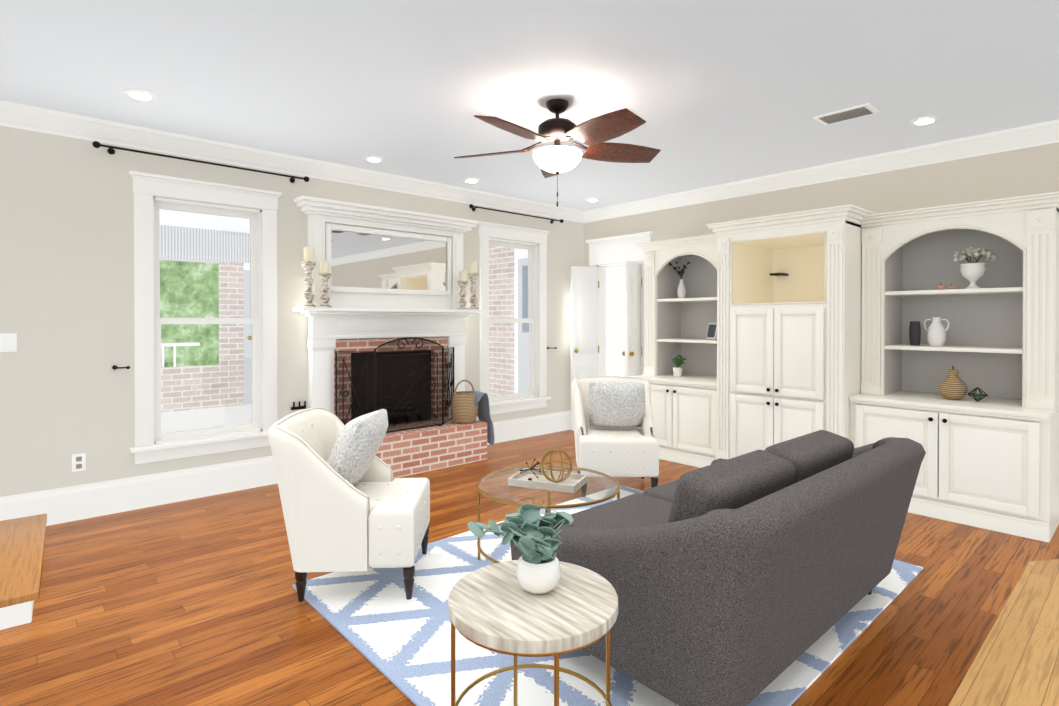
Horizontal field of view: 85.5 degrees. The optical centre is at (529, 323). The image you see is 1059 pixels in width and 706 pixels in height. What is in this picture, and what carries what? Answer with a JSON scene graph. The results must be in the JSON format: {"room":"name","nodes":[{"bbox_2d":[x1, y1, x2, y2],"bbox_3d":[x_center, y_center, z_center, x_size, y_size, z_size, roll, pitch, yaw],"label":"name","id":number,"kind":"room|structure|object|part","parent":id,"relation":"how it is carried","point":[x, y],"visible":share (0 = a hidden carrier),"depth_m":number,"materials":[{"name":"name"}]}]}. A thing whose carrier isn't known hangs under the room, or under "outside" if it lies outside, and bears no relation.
{"room":"living room","nodes":[
{"label":"living room","id":0,"kind":"room"},
{"bbox_2d":[0,126,583,496],"bbox_3d":[-2.855,-0.029,4.229,9.720,2.740,0.150,0,0,-42],"label":"wall","id":1,"kind":"structure","parent":0,"point":[66,265],"depth_m":3.99,"materials":[{"name":"beige paint"}]},
{"bbox_2d":[0,333,16,351],"bbox_3d":[-3.374,0.124,3.653,0.155,0.120,0.012,0,0,-42],"label":"switch plate","id":2,"kind":"object","parent":1,"relation":"attached to","point":[8,342],"visible":1,"depth_m":3.68,"materials":[{"name":"white plastic"}]},
{"bbox_2d":[72,453,85,471],"bbox_3d":[-3.086,0.952,3.920,0.075,0.120,0.008,0,0,-42],"label":"electrical outlet plate","id":3,"kind":"object","parent":1,"relation":"attached to","point":[78,462],"visible":1,"depth_m":3.92,"materials":[{"name":"white plastic"}]},
{"bbox_2d":[112,365,129,369],"bbox_3d":[-2.886,0.312,4.047,0.098,0.030,0.082,0,0,-42],"label":"curtain holdback","id":4,"kind":"object","parent":1,"relation":"attached to","point":[114,367],"visible":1,"depth_m":4.04,"materials":[{"name":"black metal"}]},
{"bbox_2d":[0,456,277,525],"bbox_3d":[-4.164,1.231,2.942,6.043,0.235,0.020,0,0,-42],"label":"baseboard","id":5,"kind":"structure","parent":1,"relation":"attached to","point":[74,503],"depth_m":4.13,"materials":[{"name":"white wood"}]},
{"bbox_2d":[92,141,308,182],"bbox_3d":[-2.449,-1.222,4.414,1.478,0.056,0.109,0,0,-42],"label":"curtain rod","id":6,"kind":"object","parent":1,"relation":"attached to","point":[97,144],"visible":1,"depth_m":4.28,"materials":[{"name":"black metal"}]},
{"bbox_2d":[129,171,281,463],"bbox_3d":[-2.512,-0.038,4.491,1.050,2.105,0.220,0,0,-42],"label":"window","id":7,"kind":"structure","parent":1,"relation":"in","point":[153,443],"depth_m":4.42,"materials":[{"name":"white wood"}]},
{"bbox_2d":[0,100,583,222],"bbox_3d":[-2.826,-1.331,4.078,9.570,0.135,0.102,0,0,-42],"label":"crown molding","id":8,"kind":"structure","parent":1,"relation":"attached to","point":[32,118],"depth_m":4.57,"materials":[{"name":"white wood"}]},
{"bbox_2d":[291,401,305,409],"bbox_3d":[-1.973,0.702,4.902,0.125,0.070,0.038,0,0,-42],"label":"hook rack","id":9,"kind":"object","parent":1,"relation":"attached to","point":[298,407],"visible":0.98,"depth_m":4.89,"materials":[{"name":"black metal"}]},
{"bbox_2d":[478,221,550,414],"bbox_3d":[-0.202,-0.050,6.574,1.050,2.105,0.220,0,0,-42],"label":"window","id":10,"kind":"structure","parent":1,"relation":"in","point":[535,396],"depth_m":6.67,"materials":[{"name":"white wood"}]},
{"bbox_2d":[469,204,563,223],"bbox_3d":[-0.131,-1.234,6.503,1.398,0.056,0.109,0,0,-42],"label":"curtain rod","id":11,"kind":"object","parent":1,"relation":"attached to","point":[474,209],"visible":1,"depth_m":6.41,"materials":[{"name":"black metal"}]},
{"bbox_2d":[487,410,570,444],"bbox_3d":[-0.014,1.209,6.683,1.923,0.235,0.020,0,0,-42],"label":"baseboard","id":12,"kind":"structure","parent":1,"relation":"attached to","point":[519,428],"depth_m":6.70,"materials":[{"name":"white wood"}]},
{"bbox_2d":[0,430,1058,705],"bbox_3d":[-0.009,1.409,1.081,9.720,0.100,8.650,0,0,-42],"label":"floor","id":13,"kind":"structure","parent":0,"point":[190,602],"depth_m":2.68,"materials":[{"name":"brown wood"}]},
{"bbox_2d":[0,514,46,629],"bbox_3d":[-3.269,1.282,2.617,1.600,0.135,1.360,0,0,-39],"label":"stair step","id":14,"kind":"structure","parent":13,"relation":"on","point":[22,541],"depth_m":2.86,"materials":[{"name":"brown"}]},
{"bbox_2d":[292,195,486,478],"bbox_3d":[-1.152,0.134,5.306,1.870,2.400,0.527,0,0,-42],"label":"fireplace","id":15,"kind":"object","parent":13,"relation":"on","point":[394,273],"visible":0.83,"depth_m":5.35,"materials":[{"name":"wood"}]},
{"bbox_2d":[301,246,316,306],"bbox_3d":[-1.855,-0.392,4.806,0.127,0.512,0.127,0,0,-42],"label":"candlestick","id":16,"kind":"object","parent":15,"relation":"on","point":[308,264],"visible":0.96,"depth_m":4.78,"materials":[{"name":"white wood"}]},
{"bbox_2d":[317,260,331,307],"bbox_3d":[-1.751,-0.338,4.893,0.123,0.402,0.123,0,0,-42],"label":"candlestick","id":17,"kind":"object","parent":15,"relation":"on","point":[324,275],"visible":0.9,"depth_m":4.86,"materials":[{"name":"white wood"}]},
{"bbox_2d":[335,337,453,432],"bbox_3d":[-1.146,0.549,5.302,1.242,0.846,0.251,0,0,-42],"label":"fireplace screen","id":18,"kind":"object","parent":15,"relation":"on","point":[444,384],"visible":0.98,"depth_m":5.17,"materials":[{"name":"black metal"}]},
{"bbox_2d":[457,271,468,309],"bbox_3d":[-0.681,-0.343,5.857,0.123,0.402,0.123,0,0,-42],"label":"candlestick","id":19,"kind":"object","parent":15,"relation":"on","point":[462,282],"visible":1,"depth_m":5.83,"materials":[{"name":"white wood"}]},
{"bbox_2d":[451,380,493,444],"bbox_3d":[-0.579,0.882,5.660,0.399,0.662,0.310,0,0,-42],"label":"basket","id":20,"kind":"object","parent":15,"relation":"on","point":[468,407],"visible":0.96,"depth_m":5.57,"materials":[{"name":"wicker"}]},
{"bbox_2d":[467,390,493,444],"bbox_3d":[-0.500,0.935,5.691,0.262,0.572,0.264,0,0,-42],"label":"throw","id":21,"kind":"object","parent":20,"relation":"on","point":[479,400],"depth_m":5.68,"materials":[{"name":"grey fabric"}]},
{"bbox_2d":[468,261,478,309],"bbox_3d":[-0.585,-0.399,5.951,0.127,0.512,0.127,0,0,-42],"label":"candlestick","id":22,"kind":"object","parent":15,"relation":"on","point":[473,274],"visible":0.96,"depth_m":5.92,"materials":[{"name":"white wood"}]},
{"bbox_2d":[292,485,922,705],"bbox_3d":[0.471,1.339,3.028,2.640,0.015,2.100,0,0,-42],"label":"rug","id":23,"kind":"object","parent":13,"relation":"on","point":[377,619],"visible":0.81,"depth_m":2.40,"materials":[{"name":"fabric"}]},
{"bbox_2d":[267,408,429,601],"bbox_3d":[-0.921,0.903,3.027,0.720,0.857,0.687,0,0,-3],"label":"armchair","id":24,"kind":"object","parent":23,"relation":"on","point":[348,504],"visible":1,"depth_m":2.74,"materials":[{"name":"white fabric"}]},
{"bbox_2d":[326,409,388,484],"bbox_3d":[-0.924,0.676,3.046,0.288,0.404,0.463,0,0,-3],"label":"pillow","id":25,"kind":"object","parent":24,"relation":"on","point":[353,453],"depth_m":2.90,"materials":[{"name":"grey fabric"}]},
{"bbox_2d":[448,560,617,705],"bbox_3d":[0.011,1.063,1.669,0.490,0.552,0.490,0,0,-42],"label":"side table","id":26,"kind":"object","parent":23,"relation":"on","point":[496,607],"visible":0.83,"depth_m":1.59,"materials":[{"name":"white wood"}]},
{"bbox_2d":[467,501,572,593],"bbox_3d":[0.012,0.673,1.722,0.360,0.225,0.258,0,0,-42],"label":"potted plant","id":27,"kind":"object","parent":26,"relation":"on","point":[528,530],"visible":1,"depth_m":1.68,"materials":[{"name":"green plant"}]},
{"bbox_2d":[477,465,619,562],"bbox_3d":[0.105,1.111,3.208,0.798,0.440,0.798,0,0,-42],"label":"coffee table","id":28,"kind":"object","parent":23,"relation":"on","point":[549,506],"visible":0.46,"depth_m":3.09,"materials":[{"name":"clear glass"}]},
{"bbox_2d":[508,449,587,493],"bbox_3d":[0.103,0.789,3.164,0.380,0.194,0.240,0,0,23],"label":"tray","id":29,"kind":"object","parent":28,"relation":"on","point":[555,480],"visible":1,"depth_m":3.13,"materials":[{"name":"white wood"}]},
{"bbox_2d":[571,376,658,496],"bbox_3d":[0.693,0.893,4.695,0.687,0.857,0.720,0,0,1],"label":"armchair","id":30,"kind":"object","parent":23,"relation":"on","point":[614,431],"visible":0.94,"depth_m":4.57,"materials":[{"name":"white fabric"}]},
{"bbox_2d":[588,381,644,427],"bbox_3d":[0.713,0.667,4.695,0.463,0.404,0.288,0,0,1],"label":"pillow","id":31,"kind":"object","parent":30,"relation":"on","point":[621,404],"depth_m":4.61,"materials":[{"name":"grey fabric"}]},
{"bbox_2d":[510,430,925,705],"bbox_3d":[0.924,0.934,2.568,1.802,0.801,1.086,0,0,-42],"label":"sofa","id":32,"kind":"object","parent":23,"relation":"on","point":[744,579],"visible":1,"depth_m":1.93,"materials":[{"name":"grey fabric"}]},
{"bbox_2d":[629,234,716,467],"bbox_3d":[1.603,0.244,5.746,0.764,2.175,1.108,0,0,-42],"label":"built-in bookcase","id":33,"kind":"object","parent":13,"relation":"on","point":[684,408],"visible":0.56,"depth_m":5.93,"materials":[{"name":"white wood"}]},
{"bbox_2d":[671,355,685,375],"bbox_3d":[1.523,0.430,5.873,0.173,0.219,0.158,0,0,-42],"label":"potted plant","id":34,"kind":"object","parent":33,"relation":"on","point":[677,370],"visible":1,"depth_m":5.85,"materials":[{"name":"green plant"}]},
{"bbox_2d":[669,261,689,297],"bbox_3d":[1.563,-0.449,5.956,0.136,0.387,0.237,0,0,-42],"label":"vase","id":35,"kind":"object","parent":33,"relation":"on","point":[681,291],"visible":0.98,"depth_m":5.92,"materials":[{"name":"white ceramic"}]},
{"bbox_2d":[706,323,716,339],"bbox_3d":[1.826,0.076,5.658,0.094,0.168,0.140,0,0,-22],"label":"picture frame","id":36,"kind":"object","parent":33,"relation":"on","point":[711,332],"visible":0.81,"depth_m":5.64,"materials":[{"name":"white"}]},
{"bbox_2d":[706,204,876,458],"bbox_3d":[2.277,0.232,4.906,0.887,2.210,1.180,0,0,-42],"label":"tall cabinet","id":37,"kind":"object","parent":13,"relation":"on","point":[789,288],"visible":0.75,"depth_m":4.65,"materials":[{"name":"white wood"}]},
{"bbox_2d":[849,191,1058,542],"bbox_3d":[3.074,0.254,4.114,0.764,2.175,1.198,0,0,-42],"label":"built-in bookcase","id":38,"kind":"object","parent":13,"relation":"on","point":[990,461],"visible":0.96,"depth_m":4.03,"materials":[{"name":"white wood"}]},
{"bbox_2d":[909,321,920,345],"bbox_3d":[2.949,0.076,4.379,0.076,0.185,0.076,0,0,-42],"label":"vase","id":39,"kind":"object","parent":38,"relation":"on","point":[914,333],"visible":0.98,"depth_m":4.35,"materials":[{"name":"grey ceramic"}]},
{"bbox_2d":[923,317,949,345],"bbox_3d":[3.058,0.061,4.303,0.118,0.215,0.166,0,0,-42],"label":"jug","id":40,"kind":"object","parent":38,"relation":"on","point":[936,330],"visible":1,"depth_m":4.27,"materials":[{"name":"white ceramic"}]},
{"bbox_2d":[936,283,954,289],"bbox_3d":[3.088,-0.272,4.249,0.072,0.052,0.112,0,0,-42],"label":"pumpkins","id":41,"kind":"object","parent":38,"relation":"on","point":[942,287],"visible":0.81,"depth_m":4.24,"materials":[{"name":"brown ceramic"}]},
{"bbox_2d":[938,366,967,399],"bbox_3d":[3.079,0.429,4.162,0.173,0.240,0.176,0,0,-42],"label":"vase","id":42,"kind":"object","parent":38,"relation":"on","point":[952,386],"visible":1,"depth_m":4.12,"materials":[{"name":"brown wicker"}]},
{"bbox_2d":[953,246,997,288],"bbox_3d":[3.206,-0.404,4.127,0.188,0.317,0.255,0,0,-42],"label":"urn","id":43,"kind":"object","parent":38,"relation":"on","point":[973,273],"visible":1,"depth_m":4.10,"materials":[{"name":"white ceramic"}]},
{"bbox_2d":[968,387,987,400],"bbox_3d":[3.150,0.498,4.024,0.115,0.100,0.101,0,0,31],"label":"terrarium","id":44,"kind":"object","parent":38,"relation":"on","point":[977,397],"visible":1,"depth_m":4.01,"materials":[{"name":"black metal"}]},
{"bbox_2d":[949,559,1058,705],"bbox_3d":[1.498,1.277,-0.719,9.550,0.185,3.960,0,0,-42],"label":"platform","id":45,"kind":"object","parent":13,"relation":"on","point":[1015,662],"visible":1,"depth_m":2.03,"materials":[{"name":"brown wood"}]},
{"bbox_2d":[0,0,1058,209],"bbox_3d":[-0.009,-1.431,1.065,9.720,0.100,8.650,0,0,-42],"label":"ceiling","id":46,"kind":"structure","parent":0,"point":[713,92],"depth_m":3.23,"materials":[{"name":"white paint"}]},
{"bbox_2d":[124,89,156,99],"bbox_3d":[-2.365,-1.387,3.485,0.168,0.015,0.168,0,0,39],"label":"recessed light","id":47,"kind":"object","parent":46,"relation":"in","point":[140,94],"depth_m":3.46,"materials":[{"name":"white"}]},
{"bbox_2d":[364,156,383,161],"bbox_3d":[-1.324,-1.395,4.868,0.168,0.015,0.168,0,0,21],"label":"recessed light","id":48,"kind":"object","parent":46,"relation":"in","point":[369,158],"depth_m":4.84,"materials":[{"name":"white"}]},
{"bbox_2d":[463,178,479,182],"bbox_3d":[-0.570,-1.399,5.615,0.168,0.015,0.168,0,0,39],"label":"recessed light","id":49,"kind":"object","parent":46,"relation":"in","point":[470,180],"depth_m":5.58,"materials":[{"name":"white"}]},
{"bbox_2d":[454,99,660,206],"bbox_3d":[0.181,-1.063,3.592,1.348,0.664,1.335,0,0,-42],"label":"ceiling fan","id":50,"kind":"object","parent":46,"relation":"hanging from","point":[595,134],"visible":1,"depth_m":3.52,"materials":[{"name":"brown wood"}]},
{"bbox_3d":[0.177,-1.235,3.623,0.244,0.319,0.244,0,0,-42],"label":"motor","id":51,"kind":"part","parent":50,"relation":"part of","materials":[{"name":"brown metal"}]},
{"bbox_3d":[0.177,-0.843,3.624,0.071,0.225,0.070,0,0,-42],"label":"chain","id":52,"kind":"part","parent":50,"relation":"part of","materials":[{"name":"brown metal"}]},
{"bbox_3d":[0.177,-1.010,3.624,0.314,0.137,0.314,0,0,-42],"label":"lamp shade","id":53,"kind":"part","parent":50,"relation":"part of","materials":[{"name":"white glass"}]},
{"bbox_2d":[586,198,599,201],"bbox_3d":[0.723,-1.404,6.511,0.168,0.015,0.168,0,0,39],"label":"recessed light","id":54,"kind":"object","parent":46,"relation":"in","point":[588,199],"depth_m":6.48,"materials":[{"name":"white plastic"}]},
{"bbox_2d":[813,103,878,124],"bbox_3d":[2.105,-1.387,3.812,0.200,0.019,0.340,0,0,-42],"label":"ceiling vent","id":55,"kind":"object","parent":46,"relation":"in","point":[848,113],"visible":1,"depth_m":3.78,"materials":[{"name":"white metal"}]},
{"bbox_2d":[910,116,939,124],"bbox_3d":[2.713,-1.389,3.930,0.168,0.015,0.168,0,0,39],"label":"recessed light","id":56,"kind":"object","parent":46,"relation":"in","point":[926,119],"depth_m":3.91,"materials":[{"name":"white"}]},
{"bbox_2d":[516,555,560,593],"bbox_3d":[0.027,0.738,1.695,0.136,0.095,0.136,0,0,-42],"label":"plant pot","id":57,"kind":"object","parent":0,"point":[536,575],"depth_m":1.65,"materials":[{"name":"white ceramic"}]},
{"bbox_2d":[605,266,624,376],"bbox_3d":[1.879,-0.047,7.319,1.450,2.940,3.000,0,0,-42],"label":"wall","id":58,"kind":"structure","parent":0,"point":[615,323],"depth_m":8.68,"materials":[{"name":"white paint"}]},
{"bbox_2d":[584,142,1058,266],"bbox_3d":[3.595,-0.029,4.221,0.150,2.740,8.500,0,0,-42],"label":"wall","id":59,"kind":"structure","parent":0,"point":[1022,172],"depth_m":4.79,"materials":[{"name":"beige paint"}]},
{"bbox_2d":[571,266,598,430],"bbox_3d":[0.687,0.306,7.088,0.359,2.020,0.147,0,0,-14],"label":"door leaf","id":60,"kind":"structure","parent":59,"relation":"in","point":[584,321],"depth_m":7.06,"materials":[{"name":"white wood"}]},
{"bbox_2d":[586,231,652,375],"bbox_3d":[1.114,0.138,6.930,0.210,2.375,0.985,0,0,-42],"label":"trim","id":61,"kind":"structure","parent":59,"relation":"attached to","point":[619,250],"depth_m":6.97,"materials":[{"name":"white wood"}]},
{"bbox_2d":[622,261,641,376],"bbox_3d":[1.185,0.309,6.519,0.147,2.020,0.358,0,0,37],"label":"door leaf","id":62,"kind":"structure","parent":59,"relation":"in","point":[632,353],"depth_m":6.45,"materials":[{"name":"white wood"}]},
{"bbox_2d":[584,119,1058,222],"bbox_3d":[3.542,-1.331,4.085,0.102,0.135,8.380,0,0,-42],"label":"crown molding","id":63,"kind":"structure","parent":59,"relation":"attached to","point":[1044,133],"depth_m":4.91,"materials":[{"name":"white wood"}]},
{"label":"outside","id":64,"kind":"structure","parent":0,"visible":0},
{"bbox_2d":[160,260,218,366],"bbox_3d":[-6.277,-1.666,9.718,20.000,6.050,5.100,0,0,-42],"label":"trees","id":65,"kind":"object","parent":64,"point":[173,309],"depth_m":12.09,"materials":[{"name":"green plant"}]},
{"bbox_2d":[161,404,251,432],"bbox_3d":[-3.277,1.169,7.901,12.000,0.100,5.840,0,0,-42],"label":"floor","id":66,"kind":"structure","parent":64,"point":[196,417],"depth_m":6.78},
{"bbox_2d":[161,342,199,366],"bbox_3d":[-7.284,0.796,7.639,5.100,0.950,0.100,0,0,-42],"label":"railing","id":67,"kind":"object","parent":66,"relation":"on","point":[174,348],"depth_m":9.10,"materials":[{"name":"white wood"}]},
{"bbox_2d":[161,245,528,411],"bbox_3d":[-3.281,-0.060,7.898,12.000,2.360,5.830,0,0,-42],"label":"brick wall","id":68,"kind":"structure","parent":66,"relation":"on","point":[512,289],"depth_m":7.82,"materials":[{"name":"red brick"}]},
{"bbox_2d":[160,209,249,263],"bbox_3d":[-3.277,-1.085,7.888,12.000,0.510,5.840,0,0,-42],"label":"porch ceiling","id":69,"kind":"structure","parent":68,"relation":"attached to","point":[212,240],"depth_m":7.39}
]}

